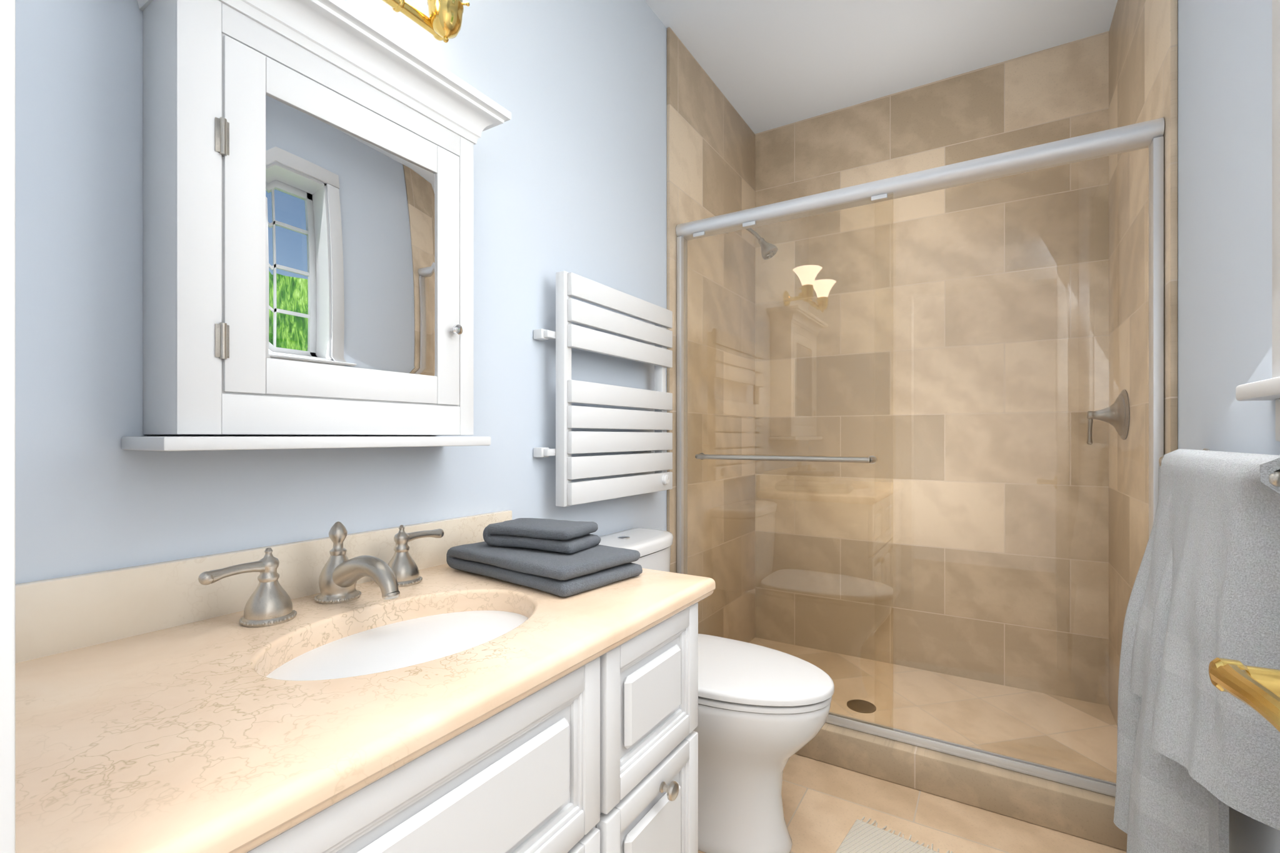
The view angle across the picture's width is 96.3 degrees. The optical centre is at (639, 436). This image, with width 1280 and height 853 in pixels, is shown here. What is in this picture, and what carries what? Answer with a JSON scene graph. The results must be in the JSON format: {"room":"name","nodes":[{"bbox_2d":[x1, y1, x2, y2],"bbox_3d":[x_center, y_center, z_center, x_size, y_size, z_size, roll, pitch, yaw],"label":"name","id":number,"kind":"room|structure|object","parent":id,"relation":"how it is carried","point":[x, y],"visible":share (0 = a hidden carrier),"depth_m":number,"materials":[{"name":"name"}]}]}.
{"room":"bathroom","nodes":[
{"label":"bathroom","id":0,"kind":"room"},
{"bbox_2d":[15,0,666,584],"bbox_3d":[-0.196,-0.257,1.917,0.120,2.750,3.128,0,0,32],"label":"wall","id":1,"kind":"structure","parent":0,"point":[570,165],"depth_m":1.16,"materials":[{"name":"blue paint"}]},
{"bbox_2d":[121,0,511,451],"bbox_3d":[-0.544,-0.357,1.067,0.182,0.755,0.663,0,0,32],"label":"upper cabinet","id":2,"kind":"object","parent":1,"relation":"attached to","point":[307,216],"visible":1,"depth_m":0.96,"materials":[{"name":"white wood"}]},
{"bbox_2d":[381,0,469,43],"bbox_3d":[-0.522,-0.882,1.024,0.264,0.191,0.510,0,0,32],"label":"light","id":3,"kind":"object","parent":1,"relation":"attached to","point":[443,22],"visible":0.85,"depth_m":1.12,"materials":[{"name":"gold metal"}]},
{"bbox_2d":[533,270,672,506],"bbox_3d":[-0.084,-0.135,1.871,0.115,0.668,0.648,0,0,32],"label":"towel radiator","id":4,"kind":"object","parent":1,"relation":"attached to","point":[567,335],"visible":1,"depth_m":1.77,"materials":[{"name":"white metal"}]},
{"bbox_2d":[666,27,754,642],"bbox_3d":[0.368,-0.257,2.696,0.016,2.750,0.970,0,0,32],"label":"tile","id":5,"kind":"structure","parent":1,"relation":"attached to","point":[710,153],"depth_m":2.63,"materials":[{"name":"tile"}]},
{"bbox_2d":[726,228,778,259],"bbox_3d":[0.522,-0.929,2.689,0.252,0.216,0.078,0,0,32],"label":"shower head","id":6,"kind":"object","parent":5,"relation":"attached to","point":[769,248],"depth_m":2.64},
{"bbox_2d":[644,0,1117,133],"bbox_3d":[0.149,-1.682,0.785,1.900,0.100,4.690,0,0,32],"label":"ceiling","id":7,"kind":"structure","parent":0,"point":[766,65],"depth_m":2.36,"materials":[{"name":"white paint"}]},
{"bbox_2d":[698,753,1126,852],"bbox_3d":[0.149,1.168,0.785,1.900,0.100,4.690,0,0,32],"label":"floor","id":8,"kind":"structure","parent":0,"point":[826,806],"depth_m":1.68,"materials":[{"name":"tile"}]},
{"bbox_2d":[15,510,715,852],"bbox_3d":[-0.365,0.636,0.935,0.622,0.961,1.032,0,0,32],"label":"bathroom vanity","id":9,"kind":"object","parent":8,"relation":"on","point":[402,689],"visible":0.98,"depth_m":0.77,"materials":[{"name":"white stone"}]},
{"bbox_2d":[197,521,444,628],"bbox_3d":[-0.499,0.227,1.022,0.213,0.142,0.464,0,0,32],"label":"faucet","id":10,"kind":"object","parent":9,"relation":"on","point":[399,583],"depth_m":1.00,"materials":[{"name":"silver metal"}]},
{"bbox_2d":[446,518,642,596],"bbox_3d":[-0.214,0.243,1.255,0.389,0.107,0.237,0,0,39],"label":"folded towels","id":11,"kind":"object","parent":9,"relation":"on","point":[562,558],"visible":1,"depth_m":1.19,"materials":[{"name":"fabric"}]},
{"bbox_2d":[598,527,834,852],"bbox_3d":[0.183,0.718,1.681,0.748,0.798,0.472,0,0,32],"label":"toilet","id":12,"kind":"object","parent":8,"relation":"on","point":[763,712],"visible":0.54,"depth_m":1.52,"materials":[{"name":"white ceramic"}]},
{"bbox_2d":[835,816,952,852],"bbox_3d":[0.659,1.113,1.234,0.585,0.009,0.700,0,0,39],"label":"rug","id":13,"kind":"object","parent":8,"relation":"on","point":[862,837],"visible":1,"depth_m":1.56,"materials":[{"name":"beige fabric"}]},
{"bbox_2d":[748,637,1117,783],"bbox_3d":[1.037,1.097,2.348,1.488,0.041,0.824,0,0,32],"label":"shower floor","id":14,"kind":"structure","parent":8,"relation":"on","point":[1102,758],"depth_m":2.24,"materials":[{"name":"tile"}]},
{"bbox_2d":[795,722,1127,851],"bbox_3d":[0.788,1.060,1.947,1.488,0.115,0.140,0,0,32],"label":"curb","id":15,"kind":"object","parent":8,"relation":"on","point":[1079,812],"visible":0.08,"depth_m":1.73,"materials":[{"name":"stone"}]},
{"bbox_2d":[675,117,1164,797],"bbox_3d":[0.781,0.068,1.937,1.484,1.869,0.108,0,0,32],"label":"shower door","id":16,"kind":"structure","parent":15,"relation":"on","point":[1113,141],"depth_m":1.91,"materials":[{"name":"clear glass"}]},
{"bbox_2d":[1178,0,1279,852],"bbox_3d":[1.257,-0.257,1.016,0.260,2.750,3.128,0,0,32],"label":"wall","id":17,"kind":"structure","parent":0,"point":[1224,199],"depth_m":1.18,"materials":[{"name":"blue paint"}]},
{"bbox_2d":[1108,0,1178,725],"bbox_3d":[1.645,-0.257,1.903,0.016,2.750,0.970,0,0,32],"label":"tile","id":18,"kind":"structure","parent":17,"relation":"attached to","point":[1143,60],"depth_m":1.86,"materials":[{"name":"tile"}]},
{"bbox_2d":[1086,389,1129,444],"bbox_3d":[1.661,-0.068,2.046,0.106,0.196,0.178,0,0,32],"label":"shower valve","id":19,"kind":"object","parent":18,"relation":"attached to","point":[1089,416],"depth_m":2.01,"materials":[{"name":"silver metal"}]},
{"bbox_2d":[1113,448,1279,852],"bbox_3d":[1.033,0.464,1.064,0.170,0.876,0.682,0,0,32],"label":"towel","id":20,"kind":"object","parent":17,"relation":"attached to","point":[1198,754],"visible":0.98,"depth_m":0.97,"materials":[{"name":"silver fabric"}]},
{"bbox_2d":[1235,0,1279,441],"bbox_3d":[0.947,-0.620,0.559,0.305,1.255,0.869,0,0,32],"label":"window","id":21,"kind":"structure","parent":17,"relation":"in","point":[1269,389],"depth_m":0.93,"materials":[{"name":"white"}]},
{"bbox_3d":[-0.292,-0.257,0.207,1.520,2.750,0.120,0,0,32],"label":"wall","id":22,"kind":"structure","parent":0,"visible":0},
{"bbox_2d":[0,0,15,852],"bbox_3d":[-0.051,0.058,0.057,0.948,2.120,0.133,0,0,32],"label":"door frame","id":23,"kind":"structure","parent":22,"relation":"attached to","point":[7,426],"depth_m":0.32,"materials":[{"name":"white wood"}]},
{"bbox_2d":[1208,657,1279,732],"bbox_3d":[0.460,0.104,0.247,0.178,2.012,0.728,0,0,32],"label":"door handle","id":24,"kind":"structure","parent":22,"relation":"in","point":[1257,689],"depth_m":0.51,"materials":[{"name":"gold metal"}]},
{"bbox_3d":[1.294,-0.257,2.763,1.520,2.750,0.120,0,0,32],"label":"wall","id":25,"kind":"structure","parent":0,"visible":0},
{"bbox_2d":[755,31,1108,705],"bbox_3d":[1.258,-0.257,2.705,1.488,2.750,0.016,0,0,32],"label":"tile","id":26,"kind":"structure","parent":25,"relation":"attached to","point":[1049,95],"depth_m":2.60,"materials":[{"name":"tile"}]}
]}

